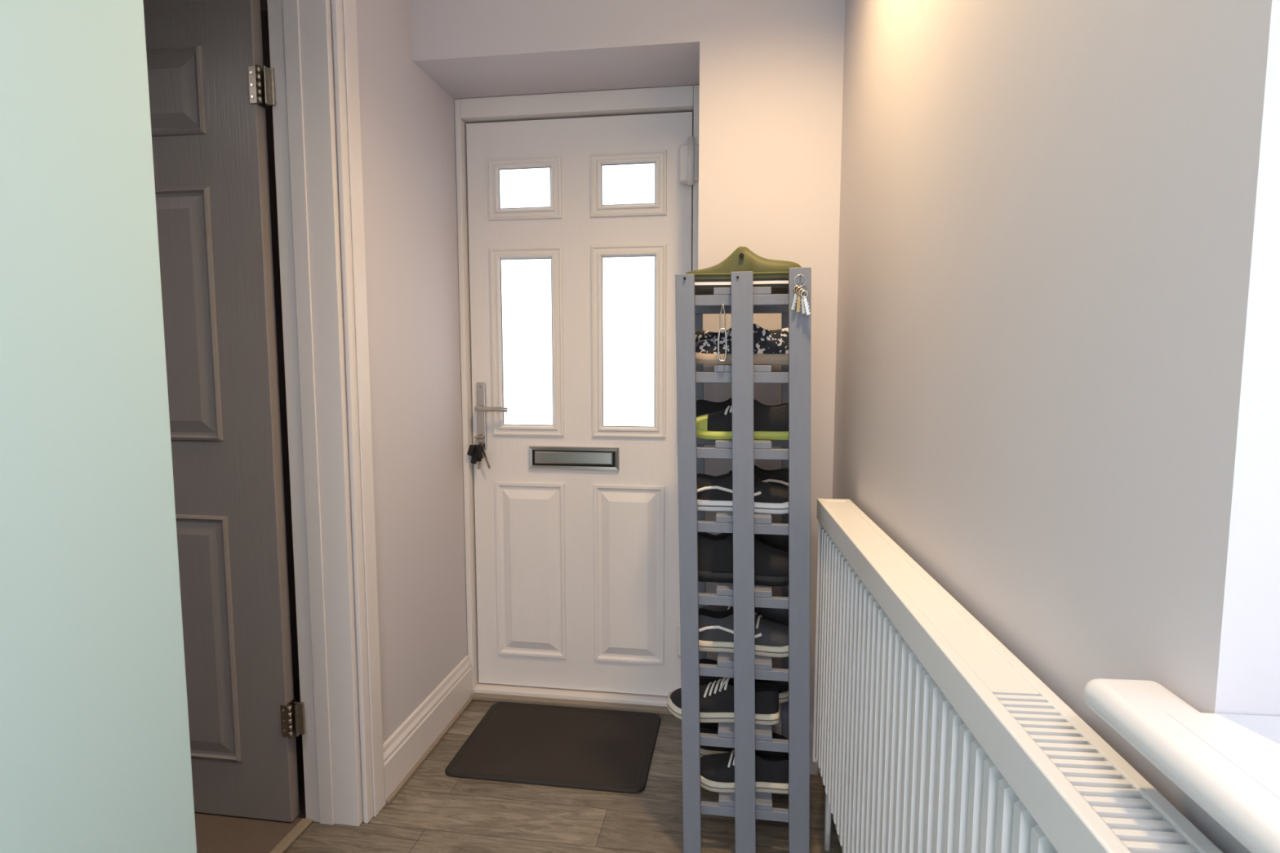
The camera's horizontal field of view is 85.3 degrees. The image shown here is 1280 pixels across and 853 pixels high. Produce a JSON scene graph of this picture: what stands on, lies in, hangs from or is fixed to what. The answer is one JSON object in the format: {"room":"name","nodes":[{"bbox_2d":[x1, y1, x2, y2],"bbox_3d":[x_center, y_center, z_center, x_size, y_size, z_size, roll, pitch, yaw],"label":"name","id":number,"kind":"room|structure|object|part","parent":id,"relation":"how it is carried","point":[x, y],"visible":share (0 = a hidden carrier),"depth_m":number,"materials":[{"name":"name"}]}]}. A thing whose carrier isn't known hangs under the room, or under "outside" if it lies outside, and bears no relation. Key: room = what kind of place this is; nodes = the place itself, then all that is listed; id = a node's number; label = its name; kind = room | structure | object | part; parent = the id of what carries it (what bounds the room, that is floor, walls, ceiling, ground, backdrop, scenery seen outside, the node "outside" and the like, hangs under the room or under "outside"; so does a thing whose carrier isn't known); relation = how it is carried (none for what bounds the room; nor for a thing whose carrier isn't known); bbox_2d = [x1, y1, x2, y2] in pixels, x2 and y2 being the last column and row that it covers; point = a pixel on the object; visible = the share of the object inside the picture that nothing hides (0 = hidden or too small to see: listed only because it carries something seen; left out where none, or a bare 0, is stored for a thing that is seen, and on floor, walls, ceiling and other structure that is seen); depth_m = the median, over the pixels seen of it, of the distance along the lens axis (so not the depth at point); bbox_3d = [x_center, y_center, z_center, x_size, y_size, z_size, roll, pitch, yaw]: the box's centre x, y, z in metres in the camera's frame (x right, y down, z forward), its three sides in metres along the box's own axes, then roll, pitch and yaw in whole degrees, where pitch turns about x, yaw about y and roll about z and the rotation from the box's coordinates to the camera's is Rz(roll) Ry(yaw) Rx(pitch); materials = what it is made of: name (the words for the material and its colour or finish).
{"room":"entrance hallway","nodes":[
{"label":"entrance hallway","id":0,"kind":"room"},
{"bbox_2d":[0,0,196,852],"bbox_3d":[-1.005,0.039,-0.446,0.355,2.420,2.817,1,5,8],"label":"wall","id":1,"kind":"structure","parent":0,"point":[95,753],"depth_m":0.80,"materials":[{"name":"teal paint"}]},
{"bbox_2d":[260,0,267,11],"bbox_3d":[-1.403,-1.297,0.303,5.300,0.100,4.420,1,5,8],"label":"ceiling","id":2,"kind":"structure","parent":0,"point":[264,6],"depth_m":2.38,"materials":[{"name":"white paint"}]},
{"bbox_2d":[261,11,299,679],"bbox_3d":[-2.462,-0.109,1.131,2.995,2.420,3.320,1,5,8],"label":"wall","id":3,"kind":"structure","parent":0,"point":[264,23],"depth_m":2.53,"materials":[{"name":"grey paint"}]},
{"bbox_2d":[288,730,293,737],"bbox_3d":[-0.898,0.791,1.786,0.011,0.015,0.012,1,5,8],"label":"hinge knuckle","id":4,"kind":"object","parent":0,"point":[290,733],"depth_m":1.78},
{"bbox_2d":[330,0,467,821],"bbox_3d":[-0.789,-0.166,1.738,0.133,2.420,1.620,1,5,8],"label":"wall","id":5,"kind":"structure","parent":0,"point":[407,119],"depth_m":2.05,"materials":[{"name":"white paint"}]},
{"bbox_2d":[266,0,363,826],"bbox_3d":[-0.805,-0.012,1.733,0.151,2.115,0.022,1,5,8],"label":"door frame","id":6,"kind":"structure","parent":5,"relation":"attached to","point":[314,15],"depth_m":1.72,"materials":[{"name":"white wood"}]},
{"bbox_2d":[248,66,305,737],"bbox_3d":[-0.899,-0.026,1.727,0.056,1.655,0.043,-2,6,-21],"label":"hinges","id":7,"kind":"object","parent":6,"relation":"attached to","point":[252,90],"depth_m":1.66,"materials":[{"name":"metal"}]},
{"bbox_2d":[142,0,299,822],"bbox_3d":[-1.284,-0.014,1.790,0.762,2.092,0.035,1,5,8],"label":"leaf","id":8,"kind":"object","parent":7,"relation":"attached to","point":[239,477],"visible":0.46,"depth_m":1.72,"materials":[{"name":"grey wood"}]},
{"bbox_2d":[146,45,206,137],"bbox_3d":[-1.149,-0.806,1.674,0.212,0.203,0.010,1,5,8],"label":"panel","id":9,"kind":"object","parent":8,"relation":"attached to","point":[175,74],"depth_m":1.67,"materials":[{"name":"grey wood"}]},
{"bbox_2d":[155,186,223,440],"bbox_3d":[-1.149,-0.273,1.724,0.212,0.619,0.010,1,5,8],"label":"panel","id":10,"kind":"object","parent":8,"relation":"attached to","point":[184,220],"depth_m":1.72,"materials":[{"name":"grey wood"}]},
{"bbox_2d":[175,514,241,761],"bbox_3d":[-1.149,0.550,1.801,0.212,0.652,0.010,1,5,8],"label":"panel","id":11,"kind":"object","parent":8,"relation":"attached to","point":[202,540],"depth_m":1.79,"materials":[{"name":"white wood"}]},
{"bbox_2d":[254,64,261,73],"bbox_3d":[-0.898,-0.840,1.633,0.011,0.015,0.012,1,5,8],"label":"hinge knuckle","id":12,"kind":"object","parent":7,"relation":"attached to","point":[258,69],"depth_m":1.63},
{"bbox_2d":[255,72,261,80],"bbox_3d":[-0.898,-0.823,1.635,0.011,0.015,0.012,1,5,8],"label":"hinge knuckle","id":13,"kind":"object","parent":7,"relation":"attached to","point":[258,75],"depth_m":1.63},
{"bbox_2d":[255,80,262,88],"bbox_3d":[-0.898,-0.806,1.637,0.011,0.015,0.012,1,5,8],"label":"hinge knuckle","id":14,"kind":"object","parent":7,"relation":"attached to","point":[258,82],"depth_m":1.63},
{"bbox_2d":[256,87,262,95],"bbox_3d":[-0.898,-0.789,1.638,0.011,0.015,0.012,1,5,8],"label":"hinge knuckle","id":15,"kind":"object","parent":7,"relation":"attached to","point":[259,91],"depth_m":1.63},
{"bbox_2d":[256,94,262,103],"bbox_3d":[-0.898,-0.772,1.640,0.011,0.015,0.012,1,5,8],"label":"hinge knuckle","id":16,"kind":"object","parent":7,"relation":"attached to","point":[259,97],"depth_m":1.64},
{"bbox_3d":[-0.894,-0.808,1.656,0.026,0.085,0.034,1,5,8],"label":"hinge","id":17,"kind":"part","parent":7,"relation":"part of","materials":[{"name":"silver metal"}]},
{"bbox_2d":[286,705,292,712],"bbox_3d":[-0.898,0.723,1.779,0.011,0.015,0.012,1,5,8],"label":"hinge knuckle","id":18,"kind":"object","parent":7,"relation":"attached to","point":[289,708],"depth_m":1.78},
{"bbox_2d":[287,711,292,719],"bbox_3d":[-0.898,0.740,1.781,0.011,0.015,0.012,1,5,8],"label":"hinge knuckle","id":19,"kind":"object","parent":7,"relation":"attached to","point":[289,714],"depth_m":1.78},
{"bbox_2d":[287,724,293,731],"bbox_3d":[-0.898,0.774,1.784,0.011,0.015,0.012,1,5,8],"label":"hinge knuckle","id":20,"kind":"object","parent":7,"relation":"attached to","point":[290,727],"depth_m":1.78},
{"bbox_2d":[287,718,293,725],"bbox_3d":[-0.898,0.757,1.783,0.011,0.015,0.012,1,5,8],"label":"hinge knuckle","id":21,"kind":"object","parent":7,"relation":"attached to","point":[290,722],"depth_m":1.78},
{"bbox_3d":[-0.894,0.755,1.802,0.026,0.085,0.034,1,5,8],"label":"hinge","id":22,"kind":"part","parent":7,"relation":"part of","materials":[{"name":"silver metal"}]},
{"bbox_2d":[282,0,333,825],"bbox_3d":[-0.820,-0.011,1.722,0.040,2.115,0.005,1,5,8],"label":"door stop","id":23,"kind":"object","parent":6,"relation":"attached to","point":[290,7],"visible":1,"depth_m":1.71,"materials":[{"name":"white wood"}]},
{"bbox_2d":[331,0,385,823],"bbox_3d":[-0.710,-0.052,1.761,0.019,2.190,0.084,1,5,8],"label":"trim","id":24,"kind":"structure","parent":5,"relation":"attached to","point":[344,11],"depth_m":1.75,"materials":[{"name":"white wood"}]},
{"bbox_2d":[382,655,473,804],"bbox_3d":[-0.659,0.929,2.199,0.018,0.155,0.615,1,5,8],"label":"baseboard","id":25,"kind":"structure","parent":5,"relation":"attached to","point":[402,750],"depth_m":2.14,"materials":[{"name":"white wood"}]},
{"bbox_2d":[194,679,842,852],"bbox_3d":[-1.354,1.211,0.530,5.200,0.104,4.420,1,5,8],"label":"floor","id":26,"kind":"structure","parent":0,"point":[434,811],"depth_m":1.83,"materials":[{"name":"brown wood"}]},
{"bbox_2d":[269,817,312,852],"bbox_3d":[-0.930,1.071,1.457,0.030,0.010,0.758,1,5,8],"label":"trim","id":27,"kind":"structure","parent":26,"relation":"on","point":[304,824],"depth_m":1.76,"materials":[{"name":"brown wood"}]},
{"bbox_2d":[444,702,660,794],"bbox_3d":[-0.253,1.002,2.203,0.598,0.009,0.440,1,5,8],"label":"doormat","id":28,"kind":"object","parent":26,"relation":"on","point":[605,750],"visible":1,"depth_m":2.16,"materials":[{"name":"black rubber"}]},
{"bbox_2d":[675,266,811,852],"bbox_3d":[0.267,0.335,1.780,0.329,1.415,0.331,1,5,8],"label":"shoe rack","id":29,"kind":"object","parent":26,"relation":"on","point":[742,300],"visible":0.82,"depth_m":1.62,"materials":[{"name":"blue paint"}]},
{"bbox_2d":[695,327,731,364],"bbox_3d":[0.267,-0.221,1.797,0.275,0.122,0.104,1,5,6],"label":"sneaker","id":30,"kind":"object","parent":29,"relation":"on","point":[700,335],"visible":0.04,"depth_m":1.77,"materials":[{"name":"fabric"}]},
{"bbox_2d":[696,397,732,417],"bbox_3d":[0.270,-0.043,1.814,0.275,0.118,0.104,0,5,4],"label":"sneaker","id":31,"kind":"object","parent":29,"relation":"on","point":[703,406],"visible":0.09,"depth_m":1.79,"materials":[{"name":"black fabric"}]},
{"bbox_2d":[717,303,727,361],"bbox_3d":[0.189,-0.215,1.591,0.022,0.133,0.010,1,5,8],"label":"clip","id":32,"kind":"object","parent":29,"relation":"attached to","point":[720,328],"visible":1,"depth_m":1.59,"materials":[{"name":"silver metal"}]},
{"bbox_2d":[666,677,780,724],"bbox_3d":[0.210,0.676,1.758,0.285,0.113,0.104,1,5,10],"label":"sneaker","id":33,"kind":"object","parent":29,"relation":"on","point":[716,698],"visible":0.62,"depth_m":1.72,"materials":[{"name":"black fabric"}]},
{"bbox_2d":[694,291,788,295],"bbox_3d":[0.267,-0.386,1.777,0.285,0.101,0.104,1,5,10],"label":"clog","id":34,"kind":"object","parent":29,"relation":"on","point":[786,292],"visible":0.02,"depth_m":1.76,"materials":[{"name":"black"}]},
{"bbox_2d":[695,323,788,364],"bbox_3d":[0.248,-0.209,1.670,0.275,0.122,0.104,0,5,4],"label":"sneaker","id":35,"kind":"object","parent":29,"relation":"on","point":[771,347],"visible":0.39,"depth_m":1.64,"materials":[{"name":"fabric"}]},
{"bbox_2d":[696,399,788,439],"bbox_3d":[0.251,-0.031,1.686,0.275,0.118,0.104,1,5,8],"label":"sneaker","id":36,"kind":"object","parent":29,"relation":"on","point":[770,422],"visible":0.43,"depth_m":1.65,"materials":[{"name":"black fabric"}]},
{"bbox_2d":[684,246,800,292],"bbox_3d":[0.244,-0.375,1.655,0.285,0.101,0.104,1,5,6],"label":"clog","id":37,"kind":"object","parent":29,"relation":"on","point":[773,273],"visible":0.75,"depth_m":1.62,"materials":[{"name":"green rubber"}]},
{"bbox_2d":[697,471,788,514],"bbox_3d":[0.256,0.147,1.712,0.275,0.113,0.104,1,5,8],"label":"sneaker","id":38,"kind":"object","parent":29,"relation":"on","point":[714,493],"visible":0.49,"depth_m":1.68,"materials":[{"name":"black fabric"}]},
{"bbox_2d":[697,532,788,586],"bbox_3d":[0.260,0.317,1.727,0.275,0.125,0.104,1,5,8],"label":"shoe","id":39,"kind":"object","parent":29,"relation":"on","point":[715,553],"visible":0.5,"depth_m":1.70,"materials":[{"name":"black fabric"}]},
{"bbox_2d":[698,607,788,657],"bbox_3d":[0.263,0.495,1.743,0.275,0.122,0.104,1,5,8],"label":"sneaker","id":40,"kind":"object","parent":29,"relation":"on","point":[716,628],"visible":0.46,"depth_m":1.72,"materials":[{"name":"grey fabric"}]},
{"bbox_2d":[699,658,788,702],"bbox_3d":[0.284,0.665,1.878,0.275,0.113,0.104,1,5,6],"label":"sneaker","id":41,"kind":"object","parent":29,"relation":"on","point":[783,686],"visible":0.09,"depth_m":1.84,"materials":[{"name":"black fabric"}]},
{"bbox_2d":[699,722,788,756],"bbox_3d":[0.288,0.841,1.894,0.270,0.113,0.104,1,5,8],"label":"sneaker","id":42,"kind":"object","parent":29,"relation":"on","point":[705,727],"visible":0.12,"depth_m":1.88,"materials":[{"name":"black fabric"}]},
{"bbox_2d":[700,750,788,794],"bbox_3d":[0.268,0.853,1.766,0.270,0.113,0.104,1,5,8],"label":"sneaker","id":43,"kind":"object","parent":29,"relation":"on","point":[771,768],"visible":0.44,"depth_m":1.73,"materials":[{"name":"black fabric"}]},
{"bbox_2d":[701,596,788,626],"bbox_3d":[0.279,0.485,1.852,0.275,0.122,0.104,1,5,8],"label":"sneaker","id":44,"kind":"object","parent":29,"relation":"on","point":[775,615],"visible":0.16,"depth_m":1.81,"materials":[{"name":"grey fabric"}]},
{"bbox_2d":[715,523,788,552],"bbox_3d":[0.276,0.307,1.836,0.275,0.125,0.104,1,5,8],"label":"sneaker","id":45,"kind":"object","parent":29,"relation":"on","point":[780,542],"visible":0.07,"depth_m":1.80,"materials":[{"name":"black fabric"}]},
{"bbox_2d":[719,465,788,488],"bbox_3d":[0.273,0.137,1.820,0.275,0.113,0.104,1,5,8],"label":"sneaker","id":46,"kind":"object","parent":29,"relation":"on","point":[780,477],"visible":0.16,"depth_m":1.78,"materials":[{"name":"black fabric"}]},
{"bbox_2d":[791,273,810,315],"bbox_3d":[0.356,-0.291,1.535,0.042,0.091,0.016,4,7,35],"label":"keys","id":47,"kind":"object","parent":29,"relation":"hanging from","point":[803,299],"visible":1,"depth_m":1.53,"materials":[{"name":"metal"}]},
{"bbox_3d":[0.343,-0.279,1.541,0.006,0.041,0.002,13,7,7],"label":"blade","id":48,"kind":"part","parent":47,"relation":"part of","materials":[{"name":"metal"}]},
{"bbox_3d":[0.351,-0.274,1.537,0.006,0.041,0.002,4,6,8],"label":"blade","id":49,"kind":"part","parent":47,"relation":"part of","materials":[{"name":"gold metal"}]},
{"bbox_3d":[0.359,-0.270,1.534,0.006,0.041,0.002,-4,5,9],"label":"blade","id":50,"kind":"part","parent":47,"relation":"part of","materials":[{"name":"metal"}]},
{"bbox_3d":[0.366,-0.266,1.530,0.006,0.041,0.002,-11,4,9],"label":"blade","id":51,"kind":"part","parent":47,"relation":"part of","materials":[{"name":"silver metal"}]},
{"bbox_2d":[410,0,845,773],"bbox_3d":[0.079,-0.210,2.213,1.700,2.420,0.420,1,5,8],"label":"wall","id":52,"kind":"structure","parent":0,"point":[768,73],"depth_m":1.93,"materials":[{"name":"white paint"}]},
{"bbox_2d":[473,445,667,706],"bbox_3d":[-0.208,0.523,2.464,0.780,0.914,0.105,1,5,8],"label":"door","id":53,"kind":"structure","parent":52,"relation":"in","point":[628,520],"depth_m":2.44,"materials":[{"name":"white plastic"}]},
{"bbox_2d":[475,406,507,412],"bbox_3d":[-0.510,-0.059,2.386,0.117,0.019,0.024,1,5,8],"label":"lever","id":54,"kind":"object","parent":53,"relation":"attached to","point":[477,408],"depth_m":2.38,"materials":[{"name":"silver metal"}]},
{"bbox_3d":[-0.389,0.512,2.467,0.255,0.635,0.015,1,5,8],"label":"moulded panel","id":55,"kind":"part","parent":53,"relation":"part of","materials":[{"name":"white plastic"}]},
{"bbox_2d":[534,450,613,465],"bbox_3d":[-0.230,0.109,2.402,0.280,0.046,0.009,1,5,8],"label":"flap","id":56,"kind":"object","parent":53,"relation":"attached to","point":[540,456],"visible":1,"depth_m":2.40,"materials":[{"name":"silver metal"}]},
{"bbox_2d":[533,449,615,466],"bbox_3d":[-0.229,0.110,2.406,0.292,0.054,0.001,1,5,8],"label":"groove","id":57,"kind":"object","parent":53,"relation":"attached to","point":[533,450],"visible":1,"depth_m":2.40,"materials":[{"name":"black"}]},
{"bbox_3d":[-0.229,0.110,2.404,0.320,0.080,0.013,1,5,8],"label":"letterbox frame","id":58,"kind":"part","parent":53,"relation":"part of","materials":[{"name":"silver metal"}]},
{"bbox_3d":[-0.039,0.517,2.415,0.250,0.635,0.015,1,5,8],"label":"moulded panel","id":59,"kind":"part","parent":53,"relation":"part of","materials":[{"name":"white plastic"}]},
{"bbox_2d":[471,693,672,715],"bbox_3d":[-0.200,0.975,2.438,0.818,0.018,0.026,1,5,8],"label":"trim","id":60,"kind":"structure","parent":52,"relation":"attached to","point":[477,696],"depth_m":2.43,"materials":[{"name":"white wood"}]},
{"bbox_2d":[454,84,699,693],"bbox_3d":[-0.199,-0.058,2.408,0.837,2.081,0.105,1,5,8],"label":"frame","id":61,"kind":"object","parent":52,"relation":"attached to","point":[680,99],"visible":0.54,"depth_m":2.32,"materials":[{"name":"white plastic"}]},
{"bbox_2d":[466,111,693,696],"bbox_3d":[-0.208,-0.042,2.411,0.768,1.974,0.055,1,5,8],"label":"leaf","id":62,"kind":"object","parent":52,"relation":"attached to","point":[642,461],"depth_m":2.38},
{"bbox_2d":[466,435,490,469],"bbox_3d":[-0.561,0.093,2.419,0.075,0.119,0.034,1,5,8],"label":"keys","id":63,"kind":"object","parent":62,"relation":"hanging from","point":[476,451],"visible":1,"depth_m":2.42,"materials":[{"name":"metal"}]},
{"bbox_3d":[-0.556,-0.038,2.441,0.034,0.235,0.010,1,5,8],"label":"handle","id":64,"kind":"part","parent":62,"relation":"part of","materials":[{"name":"silver metal"}]},
{"bbox_3d":[-0.556,-0.038,2.441,0.034,0.235,0.010,1,5,8],"label":"plate","id":65,"kind":"part","parent":62,"relation":"part of","materials":[{"name":"silver metal"}]},
{"bbox_2d":[487,155,562,221],"bbox_3d":[-0.390,-0.805,2.343,0.257,0.208,0.012,1,5,8],"label":"bead","id":66,"kind":"object","parent":62,"relation":"attached to","point":[553,162],"visible":1,"depth_m":2.34,"materials":[{"name":"white plastic"}]},
{"bbox_2d":[499,168,550,208],"bbox_3d":[-0.389,-0.805,2.349,0.189,0.140,0.002,1,5,8],"label":"glass","id":67,"kind":"object","parent":66,"relation":"attached to","point":[518,188],"visible":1,"depth_m":2.35,"materials":[{"name":"white glass"}]},
{"bbox_2d":[498,167,551,208],"bbox_3d":[-0.389,-0.805,2.347,0.183,0.134,0.002,1,5,8],"label":"gasket","id":68,"kind":"object","parent":66,"relation":"attached to","point":[532,167],"visible":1,"depth_m":2.35,"materials":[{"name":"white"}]},
{"bbox_2d":[489,246,564,436],"bbox_3d":[-0.390,-0.288,2.392,0.257,0.647,0.012,1,5,8],"label":"bead","id":69,"kind":"object","parent":62,"relation":"attached to","point":[555,253],"visible":1,"depth_m":2.39,"materials":[{"name":"white plastic"}]},
{"bbox_2d":[501,258,552,425],"bbox_3d":[-0.389,-0.288,2.398,0.189,0.579,0.002,1,5,8],"label":"glass","id":70,"kind":"object","parent":69,"relation":"attached to","point":[526,284],"visible":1,"depth_m":2.40,"materials":[{"name":"white glass"}]},
{"bbox_2d":[500,257,553,426],"bbox_3d":[-0.389,-0.288,2.396,0.183,0.573,0.002,1,5,8],"label":"gasket","id":71,"kind":"object","parent":69,"relation":"attached to","point":[537,258],"visible":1,"depth_m":2.40,"materials":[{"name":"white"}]},
{"bbox_2d":[590,150,666,217],"bbox_3d":[-0.039,-0.800,2.291,0.256,0.208,0.012,1,5,8],"label":"bead","id":72,"kind":"object","parent":62,"relation":"attached to","point":[659,157],"visible":1,"depth_m":2.29,"materials":[{"name":"white plastic"}]},
{"bbox_2d":[602,163,654,204],"bbox_3d":[-0.038,-0.800,2.297,0.188,0.140,0.002,1,5,8],"label":"glass","id":73,"kind":"object","parent":72,"relation":"attached to","point":[629,184],"visible":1,"depth_m":2.30,"materials":[{"name":"white glass"}]},
{"bbox_2d":[601,162,655,205],"bbox_3d":[-0.039,-0.800,2.295,0.182,0.134,0.002,1,5,8],"label":"gasket","id":74,"kind":"object","parent":72,"relation":"attached to","point":[647,162],"visible":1,"depth_m":2.29,"materials":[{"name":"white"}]},
{"bbox_2d":[591,244,666,438],"bbox_3d":[-0.039,-0.283,2.340,0.256,0.647,0.012,1,5,8],"label":"bead","id":75,"kind":"object","parent":62,"relation":"attached to","point":[660,251],"visible":1,"depth_m":2.33,"materials":[{"name":"white plastic"}]},
{"bbox_2d":[602,256,654,426],"bbox_3d":[-0.038,-0.284,2.345,0.188,0.579,0.002,1,5,8],"label":"glass","id":76,"kind":"object","parent":75,"relation":"attached to","point":[628,282],"visible":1,"depth_m":2.34,"materials":[{"name":"white glass"}]},
{"bbox_2d":[601,255,655,426],"bbox_3d":[-0.039,-0.283,2.343,0.182,0.573,0.002,1,5,8],"label":"gasket","id":77,"kind":"object","parent":75,"relation":"attached to","point":[645,255],"visible":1,"depth_m":2.36,"materials":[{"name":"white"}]},
{"bbox_2d":[676,620,680,657],"bbox_3d":[0.160,0.728,2.384,0.065,0.120,0.049,1,5,8],"label":"hinge block","id":78,"kind":"object","parent":52,"relation":"attached to","point":[678,637],"visible":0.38,"depth_m":2.37,"materials":[{"name":"white plastic"}]},
{"bbox_2d":[679,143,698,184],"bbox_3d":[0.160,-0.845,2.237,0.065,0.120,0.049,1,5,8],"label":"hinge block","id":79,"kind":"object","parent":52,"relation":"attached to","point":[683,148],"visible":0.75,"depth_m":2.21,"materials":[{"name":"white plastic"}]},
{"bbox_2d":[687,136,694,185],"bbox_3d":[0.162,-0.842,2.204,0.022,0.144,0.022,1,5,8],"label":"hinge knuckle","id":80,"kind":"object","parent":79,"relation":"attached to","point":[691,140],"depth_m":2.20},
{"bbox_2d":[771,723,817,775],"bbox_3d":[0.342,0.947,2.060,0.363,0.145,0.016,1,5,8],"label":"baseboard","id":81,"kind":"structure","parent":52,"relation":"attached to","point":[777,728],"depth_m":2.03,"materials":[{"name":"white wood"}]},
{"bbox_2d":[832,0,1279,852],"bbox_3d":[0.516,-0.012,0.095,0.280,2.420,4.520,0,5,5],"label":"wall","id":82,"kind":"structure","parent":0,"point":[1057,378],"depth_m":0.68,"materials":[{"name":"white paint"}]},
{"bbox_2d":[819,768,842,851],"bbox_3d":[0.359,1.132,0.105,0.017,0.140,3.900,0,5,5],"label":"board","id":83,"kind":"object","parent":82,"relation":"attached to","point":[820,769],"visible":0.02,"depth_m":1.80,"materials":[{"name":"wood"}]},
{"bbox_2d":[812,498,1222,852],"bbox_3d":[0.400,0.683,0.935,0.092,0.880,1.559,0,5,5],"label":"radiator","id":84,"kind":"object","parent":82,"relation":"attached to","point":[931,735],"visible":1,"depth_m":0.85,"materials":[{"name":"white metal"}]},
{"bbox_3d":[0.373,0.603,0.930,0.025,0.629,1.547,0,5,5],"label":"panel","id":85,"kind":"part","parent":84,"relation":"part of","materials":[{"name":"white metal"}]},
{"bbox_2d":[1084,678,1279,852],"bbox_3d":[0.328,0.270,-0.054,0.062,0.027,1.238,0,5,5],"label":"windowsill","id":86,"kind":"object","parent":82,"relation":"attached to","point":[1135,709],"visible":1,"depth_m":0.45,"materials":[{"name":"white"}]},
{"bbox_2d":[1164,711,1279,799],"bbox_3d":[0.436,0.271,-0.069,0.223,0.027,1.126,0,5,5],"label":"board","id":87,"kind":"object","parent":82,"relation":"attached to","point":[1251,743],"visible":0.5,"depth_m":0.46,"materials":[{"name":"white"}]}
]}

